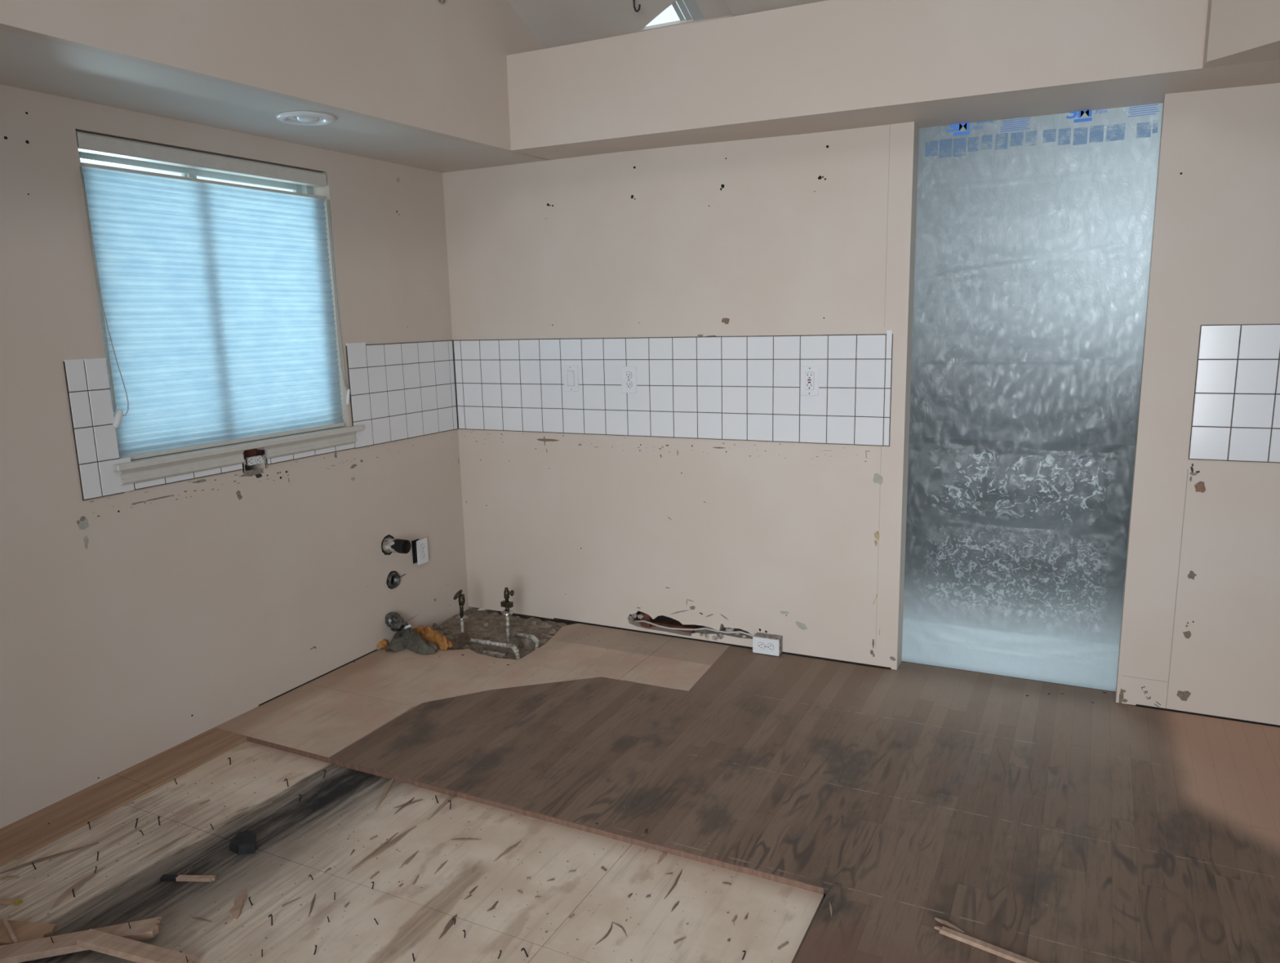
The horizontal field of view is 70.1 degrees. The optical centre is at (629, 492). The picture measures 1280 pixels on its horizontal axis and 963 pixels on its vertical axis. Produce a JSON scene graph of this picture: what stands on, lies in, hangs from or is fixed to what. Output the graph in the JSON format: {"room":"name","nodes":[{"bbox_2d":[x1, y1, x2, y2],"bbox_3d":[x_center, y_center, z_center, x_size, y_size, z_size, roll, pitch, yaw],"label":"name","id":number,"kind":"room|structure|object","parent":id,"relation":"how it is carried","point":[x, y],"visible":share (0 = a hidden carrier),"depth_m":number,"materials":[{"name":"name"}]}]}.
{"room":"damaged room","nodes":[
{"label":"damaged room","id":0,"kind":"room"},
{"bbox_2d":[0,84,468,829],"bbox_3d":[-2.147,-0.191,1.959,0.146,2.650,5.500,4,12,27],"label":"wall","id":1,"kind":"structure","parent":0,"point":[138,620],"depth_m":3.10,"materials":[{"name":"paint"}]},
{"bbox_2d":[78,151,363,485],"bbox_3d":[-1.436,-0.646,3.262,0.169,1.070,1.080,4,12,27],"label":"window","id":2,"kind":"structure","parent":1,"relation":"in","point":[138,470],"depth_m":3.19,"materials":[{"name":"plastic"}]},
{"bbox_2d":[75,131,350,460],"bbox_3d":[-1.412,-0.675,3.234,0.083,0.996,1.032,4,12,27],"label":"cellular shade","id":3,"kind":"object","parent":2,"relation":"attached to","point":[215,298],"visible":1,"depth_m":3.15,"materials":[{"name":"fabric"}]},
{"bbox_2d":[242,449,266,472],"bbox_3d":[-1.415,-0.120,3.370,0.106,0.100,0.120,4,12,27],"label":"wall outlet","id":4,"kind":"object","parent":1,"relation":"attached to","point":[260,455],"visible":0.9,"depth_m":3.37,"materials":[{"name":"white plastic"}]},
{"bbox_2d":[247,457,253,465],"bbox_3d":[-1.390,-0.115,3.345,0.004,0.030,0.028,4,12,27],"label":"socket","id":5,"kind":"object","parent":4,"relation":"attached to","point":[250,460],"depth_m":3.34,"materials":[{"name":"white plastic"}]},
{"bbox_2d":[256,455,262,463],"bbox_3d":[-1.372,-0.122,3.379,0.004,0.030,0.028,4,12,27],"label":"socket","id":6,"kind":"object","parent":4,"relation":"attached to","point":[259,458],"depth_m":3.38,"materials":[{"name":"white plastic"}]},
{"bbox_2d":[382,537,410,553],"bbox_3d":[-1.070,0.229,4.018,0.222,0.061,0.062,4,12,27],"label":"drain pipe","id":7,"kind":"object","parent":1,"relation":"attached to","point":[393,545],"visible":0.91,"depth_m":3.98,"materials":[{"name":"plastic"}]},
{"bbox_2d":[387,572,405,588],"bbox_3d":[-1.082,0.383,4.084,0.122,0.070,0.098,4,12,27],"label":"stub","id":8,"kind":"object","parent":1,"relation":"attached to","point":[393,579],"visible":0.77,"depth_m":4.07,"materials":[{"name":"metal"}]},
{"bbox_2d":[385,612,410,631],"bbox_3d":[-1.025,0.573,4.036,0.089,0.086,0.078,4,12,27],"label":"pipe","id":9,"kind":"object","parent":1,"relation":"attached to","point":[393,620],"visible":1,"depth_m":4.01,"materials":[{"name":"silver metal"}]},
{"bbox_2d":[414,537,428,565],"bbox_3d":[-0.959,0.269,4.190,0.029,0.114,0.074,4,12,27],"label":"wall outlet","id":10,"kind":"object","parent":1,"relation":"attached to","point":[421,545],"visible":1,"depth_m":4.18,"materials":[{"name":"white plastic"}]},
{"bbox_2d":[420,544,425,551],"bbox_3d":[-0.949,0.251,4.181,0.004,0.028,0.030,4,12,27],"label":"socket","id":11,"kind":"object","parent":10,"relation":"attached to","point":[422,546],"depth_m":4.18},
{"bbox_2d":[421,552,426,559],"bbox_3d":[-0.948,0.289,4.188,0.004,0.028,0.030,4,12,27],"label":"socket","id":12,"kind":"object","parent":10,"relation":"attached to","point":[423,554],"depth_m":4.19,"materials":[{"name":"white plastic"}]},
{"bbox_2d":[0,0,547,160],"bbox_3d":[-1.639,-1.851,1.468,0.041,1.818,5.302,4,12,28],"label":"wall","id":13,"kind":"structure","parent":0,"point":[433,67],"depth_m":2.85,"materials":[{"name":"paint"}]},
{"bbox_2d":[0,28,540,173],"bbox_3d":[-1.823,-0.983,1.742,0.536,0.020,5.300,4,12,27],"label":"soffit","id":14,"kind":"object","parent":13,"relation":"attached to","point":[27,62],"depth_m":2.79,"materials":[{"name":"paint"}]},
{"bbox_2d":[275,111,336,125],"bbox_3d":[-1.063,-1.227,2.998,0.188,0.019,0.188,4,12,27],"label":"recessed light","id":15,"kind":"object","parent":14,"relation":"in","point":[303,117],"visible":1,"depth_m":2.98,"materials":[{"name":"silver metal"}]},
{"bbox_2d":[508,0,731,48],"bbox_3d":[0.705,-2.143,1.620,5.200,1.422,3.000,4,12,27],"label":"ceiling","id":16,"kind":"structure","parent":0,"point":[554,23],"depth_m":3.60,"materials":[{"name":"paint"}]},
{"bbox_2d":[632,0,640,12],"bbox_3d":[0.018,-1.845,3.423,0.032,0.080,0.040,-8,13,-31],"label":"ceiling hook","id":17,"kind":"object","parent":16,"relation":"hanging from","point":[633,1],"visible":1,"depth_m":3.42,"materials":[{"name":"black metal"}]},
{"bbox_2d":[671,0,704,20],"bbox_3d":[0.117,-1.857,3.507,0.330,0.077,0.137,4,12,27],"label":"window","id":18,"kind":"structure","parent":16,"relation":"attached to","point":[694,12],"depth_m":3.48,"materials":[{"name":"plastic"}]},
{"bbox_2d":[0,437,1279,962],"bbox_3d":[1.762,0.656,4.108,5.400,0.120,12.500,4,12,27],"label":"floor","id":19,"kind":"structure","parent":0,"point":[820,771],"depth_m":2.67,"materials":[{"name":"brown wood"}]},
{"bbox_2d":[0,875,18,880],"bbox_3d":[-1.645,1.021,2.420,0.046,0.006,0.014,-5,11,-16],"label":"splinter","id":20,"kind":"object","parent":19,"relation":"on","point":[7,877],"visible":1,"depth_m":2.42,"materials":[{"name":"brown wood"}]},
{"bbox_2d":[0,898,22,906],"bbox_3d":[-1.585,1.039,2.315,0.089,0.008,0.020,-1,11,4],"label":"stick","id":21,"kind":"object","parent":19,"relation":"on","point":[16,902],"visible":1,"depth_m":2.31,"materials":[{"name":"brown wood"}]},
{"bbox_2d":[0,915,56,946],"bbox_3d":[-1.505,1.054,2.185,0.244,0.020,0.097,0,11,9],"label":"board","id":22,"kind":"object","parent":19,"relation":"on","point":[24,931],"depth_m":2.18,"materials":[{"name":"brown wood"}]},
{"bbox_2d":[0,842,97,874],"bbox_3d":[-1.593,1.003,2.508,0.231,0.006,0.010,-9,13,-34],"label":"splinter","id":23,"kind":"object","parent":19,"relation":"on","point":[50,857],"visible":0.98,"depth_m":2.50,"materials":[{"name":"brown wood"}]},
{"bbox_2d":[50,866,105,910],"bbox_3d":[-1.441,1.026,2.372,0.029,0.004,0.181,0,11,9],"label":"splinter","id":24,"kind":"object","parent":19,"relation":"on","point":[80,884],"visible":0.99,"depth_m":2.36,"materials":[{"name":"brown wood"}]},
{"bbox_2d":[0,916,162,962],"bbox_3d":[-1.308,1.041,2.122,0.398,0.050,0.056,-4,11,-12],"label":"board","id":25,"kind":"object","parent":19,"relation":"on","point":[40,948],"visible":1,"depth_m":2.12,"materials":[{"name":"brown wood"}]},
{"bbox_2d":[76,928,198,962],"bbox_3d":[-1.120,1.046,2.079,0.278,0.057,0.044,1,11,11],"label":"board","id":26,"kind":"object","parent":19,"relation":"on","point":[95,940],"visible":1,"depth_m":2.07,"materials":[{"name":"brown wood"}]},
{"bbox_2d":[137,832,191,862],"bbox_3d":[-1.296,0.989,2.548,0.016,0.003,0.158,4,12,27],"label":"splinter","id":27,"kind":"object","parent":19,"relation":"on","point":[171,843],"visible":1,"depth_m":2.54,"materials":[{"name":"brown wood"}]},
{"bbox_2d":[160,875,216,882],"bbox_3d":[-1.158,1.012,2.392,0.145,0.010,0.016,-1,11,3],"label":"stick","id":28,"kind":"object","parent":19,"relation":"on","point":[199,878],"visible":1,"depth_m":2.39,"materials":[{"name":"brown wood"}]},
{"bbox_2d":[191,917,212,922],"bbox_3d":[-1.046,1.044,2.230,0.059,0.003,0.004,2,11,18],"label":"splinter","id":29,"kind":"object","parent":19,"relation":"on","point":[200,919],"visible":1,"depth_m":2.23,"materials":[{"name":"wood"}]},
{"bbox_2d":[227,891,247,920],"bbox_3d":[-0.978,1.030,2.278,0.032,0.008,0.113,-3,11,-8],"label":"chunk","id":30,"kind":"object","parent":19,"relation":"on","point":[235,912],"visible":1,"depth_m":2.27,"materials":[{"name":"brown wood"}]},
{"bbox_2d":[229,831,256,854],"bbox_3d":[-1.069,0.972,2.540,0.081,0.027,0.083,-2,11,-3],"label":"lump","id":31,"kind":"object","parent":19,"relation":"on","point":[244,842],"visible":1,"depth_m":2.52,"materials":[{"name":"black wood"}]},
{"bbox_2d":[254,802,271,809],"bbox_3d":[-1.105,0.945,2.752,0.007,0.003,0.054,8,14,41],"label":"wood sliver","id":32,"kind":"object","parent":19,"relation":"on","point":[267,804],"visible":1,"depth_m":2.75,"materials":[{"name":"wood"}]},
{"bbox_2d":[268,914,272,925],"bbox_3d":[-0.867,1.033,2.207,0.015,0.027,0.008,8,14,41],"label":"nail","id":33,"kind":"object","parent":19,"relation":"on","point":[270,915],"visible":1,"depth_m":2.20,"materials":[{"name":"black metal"}]},
{"bbox_2d":[281,897,301,907],"bbox_3d":[-0.848,1.028,2.290,0.007,0.003,0.049,9,15,44],"label":"wood sliver","id":34,"kind":"object","parent":19,"relation":"on","point":[294,900],"visible":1,"depth_m":2.29,"materials":[{"name":"brown wood"}]},
{"bbox_2d":[308,893,315,917],"bbox_3d":[-0.792,1.028,2.275,0.006,0.004,0.093,-3,11,-8],"label":"splinter","id":35,"kind":"object","parent":19,"relation":"on","point":[313,899],"visible":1,"depth_m":2.27,"materials":[{"name":"wood"}]},
{"bbox_2d":[369,871,379,879],"bbox_3d":[-0.669,1.003,2.392,0.007,0.003,0.033,4,12,27],"label":"wood sliver","id":36,"kind":"object","parent":19,"relation":"on","point":[378,872],"visible":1,"depth_m":2.39,"materials":[{"name":"brown wood"}]},
{"bbox_2d":[351,832,398,868],"bbox_3d":[-0.694,0.982,2.505,0.010,0.004,0.187,4,12,25],"label":"splinter","id":37,"kind":"object","parent":19,"relation":"on","point":[389,839],"visible":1,"depth_m":2.51,"materials":[{"name":"brown wood"}]},
{"bbox_2d":[346,826,416,875],"bbox_3d":[-0.677,0.980,2.509,0.019,0.005,0.260,5,13,31],"label":"splinter","id":38,"kind":"object","parent":19,"relation":"on","point":[393,842],"visible":1,"depth_m":2.51,"materials":[{"name":"brown wood"}]},
{"bbox_2d":[375,778,394,809],"bbox_3d":[-0.752,0.921,2.816,0.016,0.008,0.206,-1,11,1],"label":"splinter","id":39,"kind":"object","parent":19,"relation":"on","point":[388,786],"visible":0.96,"depth_m":2.81,"materials":[{"name":"brown wood"}]},
{"bbox_2d":[393,797,413,808],"bbox_3d":[-0.675,0.935,2.745,0.016,0.004,0.078,7,14,38],"label":"splinter","id":40,"kind":"object","parent":19,"relation":"on","point":[411,801],"visible":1,"depth_m":2.74,"materials":[{"name":"wood"}]},
{"bbox_2d":[394,799,422,814],"bbox_3d":[-0.665,0.937,2.731,0.016,0.005,0.103,8,14,39],"label":"splinter","id":41,"kind":"object","parent":19,"relation":"on","point":[414,802],"visible":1,"depth_m":2.74,"materials":[{"name":"brown wood"}]},
{"bbox_2d":[399,850,418,868],"bbox_3d":[-0.594,0.988,2.458,0.010,0.004,0.086,4,12,27],"label":"splinter","id":42,"kind":"object","parent":19,"relation":"on","point":[415,853],"visible":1,"depth_m":2.46,"materials":[{"name":"brown wood"}]},
{"bbox_2d":[405,854,416,865],"bbox_3d":[-0.590,0.989,2.458,0.006,0.003,0.047,2,11,19],"label":"wood sliver","id":43,"kind":"object","parent":19,"relation":"on","point":[411,860],"visible":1,"depth_m":2.45,"materials":[{"name":"brown wood"}]},
{"bbox_2d":[376,622,453,654],"bbox_3d":[-0.960,0.630,4.047,0.405,0.084,0.267,4,12,27],"label":"rag","id":44,"kind":"object","parent":19,"relation":"on","point":[425,641],"visible":0.74,"depth_m":4.00,"materials":[{"name":"grey fabric"}]},
{"bbox_2d":[412,875,418,884],"bbox_3d":[-0.554,1.005,2.368,0.007,0.003,0.042,0,11,8],"label":"wood sliver","id":45,"kind":"object","parent":19,"relation":"on","point":[417,877],"visible":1,"depth_m":2.36,"materials":[{"name":"brown wood"}]},
{"bbox_2d":[427,795,453,820],"bbox_3d":[-0.556,0.934,2.729,0.010,0.007,0.176,2,12,19],"label":"splinter","id":46,"kind":"object","parent":19,"relation":"on","point":[451,797],"visible":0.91,"depth_m":2.72,"materials":[{"name":"brown wood"}]},
{"bbox_2d":[437,625,444,629],"bbox_3d":[-0.887,0.631,4.295,0.030,0.015,0.031,4,12,27],"label":"lump","id":47,"kind":"object","parent":19,"relation":"on","point":[440,627],"visible":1,"depth_m":4.29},
{"bbox_2d":[434,860,448,874],"bbox_3d":[-0.501,0.994,2.420,0.008,0.003,0.065,2,12,19],"label":"splinter","id":48,"kind":"object","parent":19,"relation":"on","point":[443,864],"visible":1,"depth_m":2.42,"materials":[{"name":"brown wood"}]},
{"bbox_2d":[439,915,457,939],"bbox_3d":[-0.433,1.036,2.180,0.012,0.006,0.089,2,11,18],"label":"splinter","id":49,"kind":"object","parent":19,"relation":"on","point":[449,925],"visible":0.96,"depth_m":2.18,"materials":[{"name":"brown wood"}]},
{"bbox_2d":[453,589,468,632],"bbox_3d":[-0.765,0.566,4.149,0.062,0.257,0.057,-6,12,-21],"label":"shutoff valve","id":50,"kind":"object","parent":19,"relation":"on","point":[461,617],"visible":0.99,"depth_m":4.13,"materials":[{"name":"metal"}]},
{"bbox_2d":[454,632,470,648],"bbox_3d":[-0.744,0.648,4.031,0.020,0.044,0.126,3,12,22],"label":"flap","id":51,"kind":"object","parent":19,"relation":"on","point":[462,638],"visible":1,"depth_m":4.03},
{"bbox_2d":[451,838,481,840],"bbox_3d":[-0.456,0.968,2.546,0.085,0.004,0.005,-1,11,0],"label":"splinter","id":52,"kind":"object","parent":19,"relation":"on","point":[458,839],"visible":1,"depth_m":2.54,"materials":[{"name":"brown wood"}]},
{"bbox_2d":[468,885,478,893],"bbox_3d":[-0.396,1.010,2.321,0.007,0.003,0.034,4,12,27],"label":"wood sliver","id":53,"kind":"object","parent":19,"relation":"on","point":[474,888],"visible":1,"depth_m":2.32,"materials":[{"name":"brown wood"}]},
{"bbox_2d":[483,622,488,626],"bbox_3d":[-0.679,0.623,4.308,0.030,0.016,0.029,4,12,27],"label":"lump","id":54,"kind":"object","parent":19,"relation":"on","point":[485,624],"visible":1,"depth_m":4.30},
{"bbox_2d":[482,650,505,658],"bbox_3d":[-0.597,0.711,4.013,0.105,0.015,0.024,4,12,27],"label":"pipe","id":55,"kind":"object","parent":19,"relation":"on","point":[497,655],"visible":0.94,"depth_m":4.00,"materials":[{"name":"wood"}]},
{"bbox_2d":[468,638,519,660],"bbox_3d":[-0.580,0.690,4.014,0.378,0.055,0.088,8,15,41],"label":"pipe","id":56,"kind":"object","parent":19,"relation":"on","point":[513,647],"visible":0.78,"depth_m":4.02,"materials":[{"name":"plastic"}]},
{"bbox_2d":[500,587,514,643],"bbox_3d":[-0.550,0.559,4.129,0.063,0.267,0.055,4,12,27],"label":"shutoff valve","id":57,"kind":"object","parent":19,"relation":"on","point":[507,612],"visible":0.97,"depth_m":4.11,"materials":[{"name":"metal"}]},
{"bbox_2d":[493,840,521,862],"bbox_3d":[-0.333,0.976,2.486,0.013,0.004,0.113,6,13,34],"label":"splinter","id":58,"kind":"object","parent":19,"relation":"on","point":[509,849],"visible":1,"depth_m":2.49,"materials":[{"name":"brown wood"}]},
{"bbox_2d":[520,947,528,957],"bbox_3d":[-0.238,1.044,2.068,0.016,0.028,0.007,-3,11,-7],"label":"nail","id":59,"kind":"object","parent":19,"relation":"on","point":[523,948],"visible":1,"depth_m":2.07,"materials":[{"name":"black metal"}]},
{"bbox_2d":[513,632,539,650],"bbox_3d":[-0.445,0.674,4.090,0.064,0.057,0.227,-8,13,-31],"label":"pipe","id":60,"kind":"object","parent":19,"relation":"on","point":[535,640],"visible":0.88,"depth_m":4.11,"materials":[{"name":"plastic"}]},
{"bbox_2d":[548,628,556,634],"bbox_3d":[-0.353,0.635,4.190,0.041,0.021,0.041,4,12,27],"label":"lump","id":61,"kind":"object","parent":19,"relation":"on","point":[553,631],"visible":1,"depth_m":4.18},
{"bbox_2d":[595,922,612,945],"bbox_3d":[-0.055,1.036,2.141,0.013,0.003,0.087,4,12,25],"label":"splinter","id":62,"kind":"object","parent":19,"relation":"on","point":[611,928],"visible":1,"depth_m":2.14,"materials":[{"name":"wood"}]},
{"bbox_2d":[612,922,626,937],"bbox_3d":[-0.020,1.032,2.159,0.010,0.002,0.063,-9,13,-33],"label":"splinter","id":63,"kind":"object","parent":19,"relation":"on","point":[620,926],"visible":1,"depth_m":2.16,"materials":[{"name":"wood"}]},
{"bbox_2d":[5,630,1239,962],"bbox_3d":[0.094,0.926,2.649,2.980,0.021,2.739,4,12,27],"label":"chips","id":64,"kind":"object","parent":19,"relation":"on","point":[593,630],"visible":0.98,"depth_m":2.45,"materials":[{"name":"brown wood"}]},
{"bbox_2d":[657,851,666,865],"bbox_3d":[0.088,0.974,2.438,0.012,0.006,0.069,4,12,27],"label":"splinter","id":65,"kind":"object","parent":19,"relation":"on","point":[664,855],"visible":1,"depth_m":2.44,"materials":[{"name":"brown wood"}]},
{"bbox_2d":[664,869,682,898],"bbox_3d":[0.115,0.996,2.322,0.008,0.004,0.132,3,12,23],"label":"splinter","id":66,"kind":"object","parent":19,"relation":"on","point":[680,873],"visible":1,"depth_m":2.32,"materials":[{"name":"brown wood"}]},
{"bbox_2d":[671,901,679,912],"bbox_3d":[0.112,1.013,2.234,0.006,0.004,0.045,5,13,31],"label":"splinter","id":67,"kind":"object","parent":19,"relation":"on","point":[677,903],"visible":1,"depth_m":2.23,"materials":[{"name":"brown wood"}]},
{"bbox_2d":[673,937,686,944],"bbox_3d":[0.117,1.037,2.112,0.036,0.003,0.007,-9,13,-33],"label":"wood sliver","id":68,"kind":"object","parent":19,"relation":"on","point":[683,939],"visible":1,"depth_m":2.11,"materials":[{"name":"brown wood"}]},
{"bbox_2d":[731,915,737,923],"bbox_3d":[0.251,1.020,2.181,0.007,0.003,0.026,4,12,27],"label":"wood sliver","id":69,"kind":"object","parent":19,"relation":"on","point":[735,917],"visible":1,"depth_m":2.18,"materials":[{"name":"brown wood"}]},
{"bbox_2d":[752,632,782,656],"bbox_3d":[0.579,0.637,3.829,0.116,0.074,0.050,4,12,27],"label":"wall outlet","id":70,"kind":"object","parent":19,"relation":"on","point":[762,643],"visible":1,"depth_m":3.81,"materials":[{"name":"white plastic"}]},
{"bbox_2d":[757,642,764,649],"bbox_3d":[0.551,0.642,3.819,0.028,0.030,0.004,4,12,27],"label":"socket","id":71,"kind":"object","parent":70,"relation":"attached to","point":[760,645],"depth_m":3.82,"materials":[{"name":"white plastic"}]},
{"bbox_2d":[766,644,773,651],"bbox_3d":[0.586,0.644,3.801,0.028,0.030,0.004,4,12,27],"label":"socket","id":72,"kind":"object","parent":70,"relation":"attached to","point":[769,646],"depth_m":3.80,"materials":[{"name":"white plastic"}]},
{"bbox_2d":[777,941,788,950],"bbox_3d":[0.351,1.036,2.086,0.035,0.003,0.007,-10,14,-38],"label":"wood sliver","id":73,"kind":"object","parent":19,"relation":"on","point":[780,948],"visible":1,"depth_m":2.08,"materials":[{"name":"brown wood"}]},
{"bbox_2d":[829,902,832,916],"bbox_3d":[0.481,0.995,2.180,0.006,0.004,0.056,0,11,5],"label":"splinter","id":74,"kind":"object","parent":19,"relation":"on","point":[830,907],"visible":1,"depth_m":2.18,"materials":[{"name":"brown wood"}]},
{"bbox_2d":[934,917,964,933],"bbox_3d":[0.740,1.001,2.109,0.011,0.007,0.073,-10,14,-37],"label":"stick","id":75,"kind":"object","parent":19,"relation":"on","point":[945,923],"visible":1,"depth_m":2.11,"materials":[{"name":"brown wood"}]},
{"bbox_2d":[934,925,1039,962],"bbox_3d":[0.810,1.014,2.022,0.271,0.010,0.018,7,14,37],"label":"stick","id":76,"kind":"object","parent":19,"relation":"on","point":[982,945],"visible":1,"depth_m":2.03,"materials":[{"name":"brown wood"}]},
{"bbox_2d":[904,661,1115,692],"bbox_3d":[1.632,0.667,3.740,1.300,0.009,0.505,4,12,27],"label":"threshold","id":77,"kind":"object","parent":19,"relation":"on","point":[904,661],"visible":0.07,"depth_m":3.53,"materials":[{"name":"grey metal"}]},
{"bbox_2d":[442,14,1279,727],"bbox_3d":[1.450,-0.509,3.225,5.110,2.528,0.106,4,12,27],"label":"wall","id":78,"kind":"structure","parent":0,"point":[716,494],"depth_m":3.63,"materials":[{"name":"paint"}]},
{"bbox_2d":[563,365,578,391],"bbox_3d":[-0.261,-0.508,4.050,0.074,0.114,0.010,4,12,27],"label":"light switch","id":79,"kind":"object","parent":78,"relation":"attached to","point":[571,372],"visible":1,"depth_m":4.05,"materials":[{"name":"white plastic"}]},
{"bbox_2d":[621,366,636,393],"bbox_3d":[-0.004,-0.486,3.922,0.074,0.114,0.007,4,12,27],"label":"wall outlet","id":80,"kind":"object","parent":78,"relation":"attached to","point":[628,374],"visible":1,"depth_m":3.92,"materials":[{"name":"white plastic"}]},
{"bbox_2d":[625,381,631,387],"bbox_3d":[-0.004,-0.466,3.925,0.030,0.028,0.004,4,12,27],"label":"socket","id":81,"kind":"object","parent":80,"relation":"attached to","point":[628,384],"depth_m":3.92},
{"bbox_2d":[625,372,631,378],"bbox_3d":[-0.005,-0.505,3.917,0.030,0.028,0.004,4,12,27],"label":"socket","id":82,"kind":"object","parent":80,"relation":"attached to","point":[628,375],"depth_m":3.92,"materials":[{"name":"white plastic"}]},
{"bbox_2d":[635,620,753,637],"bbox_3d":[0.277,0.596,4.008,0.573,0.038,0.018,4,12,27],"label":"cable","id":83,"kind":"object","parent":78,"relation":"attached to","point":[636,621],"visible":0.96,"depth_m":4.01,"materials":[{"name":"plastic"}]},
{"bbox_2d":[724,0,826,16],"bbox_3d":[1.310,-2.091,1.258,3.590,1.393,2.900,4,12,27],"label":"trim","id":84,"kind":"structure","parent":78,"relation":"attached to","point":[736,7],"depth_m":3.35,"materials":[{"name":"paint"}]},
{"bbox_2d":[800,366,818,395],"bbox_3d":[0.703,-0.437,3.564,0.074,0.114,0.007,4,12,27],"label":"wall outlet","id":85,"kind":"object","parent":78,"relation":"attached to","point":[809,381],"visible":1,"depth_m":3.56,"materials":[{"name":"white plastic"}]},
{"bbox_2d":[804,372,813,390],"bbox_3d":[0.703,-0.437,3.563,0.036,0.069,0.002,4,12,27],"label":"socket","id":86,"kind":"object","parent":85,"relation":"attached to","point":[809,376],"depth_m":3.56,"materials":[{"name":"white plastic"}]},
{"bbox_2d":[874,531,878,540],"bbox_3d":[0.965,0.168,3.563,0.022,0.039,0.001,4,12,27],"label":"stain","id":87,"kind":"object","parent":78,"relation":"on","point":[876,533],"depth_m":3.56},
{"bbox_2d":[872,473,883,484],"bbox_3d":[0.959,-0.053,3.521,0.038,0.045,0.001,4,12,27],"label":"stain","id":88,"kind":"object","parent":78,"relation":"attached to","point":[877,478],"depth_m":3.52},
{"bbox_2d":[506,0,1279,159],"bbox_3d":[1.289,-1.332,2.255,4.428,0.357,1.450,4,12,27],"label":"soffit","id":89,"kind":"object","parent":78,"relation":"attached to","point":[827,56],"depth_m":3.06,"materials":[{"name":"paint"}]},
{"bbox_2d":[542,59,1279,151],"bbox_3d":[1.656,-1.262,2.853,4.305,0.031,0.334,4,12,25],"label":"soffit","id":90,"kind":"object","parent":78,"relation":"attached to","point":[1151,89],"depth_m":3.05,"materials":[{"name":"paint"}]},
{"bbox_2d":[902,102,1163,691],"bbox_3d":[1.423,-0.305,3.341,0.794,2.069,0.015,4,12,27],"label":"plastic film","id":91,"kind":"object","parent":78,"relation":"attached to","point":[1034,234],"visible":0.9,"depth_m":3.27,"materials":[{"name":"clear plastic"}]},
{"bbox_2d":[1177,690,1191,701],"bbox_3d":[1.927,0.706,3.172,0.042,0.039,0.001,4,12,27],"label":"hole","id":92,"kind":"object","parent":78,"relation":"attached to","point":[1182,695],"depth_m":3.17,"materials":[{"name":"brown"}]},
{"bbox_2d":[1182,631,1191,638],"bbox_3d":[1.915,0.487,3.134,0.026,0.029,0.001,4,12,27],"label":"hole","id":93,"kind":"object","parent":78,"relation":"attached to","point":[1186,634],"depth_m":3.13,"materials":[{"name":"brown"}]},
{"bbox_2d":[1187,570,1196,580],"bbox_3d":[1.909,0.280,3.094,0.027,0.032,0.001,4,12,27],"label":"hole","id":94,"kind":"object","parent":78,"relation":"attached to","point":[1192,575],"depth_m":3.09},
{"bbox_2d":[1194,481,1205,493],"bbox_3d":[1.900,-0.019,3.038,0.034,0.039,0.001,4,12,27],"label":"hole","id":95,"kind":"object","parent":78,"relation":"attached to","point":[1199,486],"depth_m":3.04,"materials":[{"name":"brown paper"}]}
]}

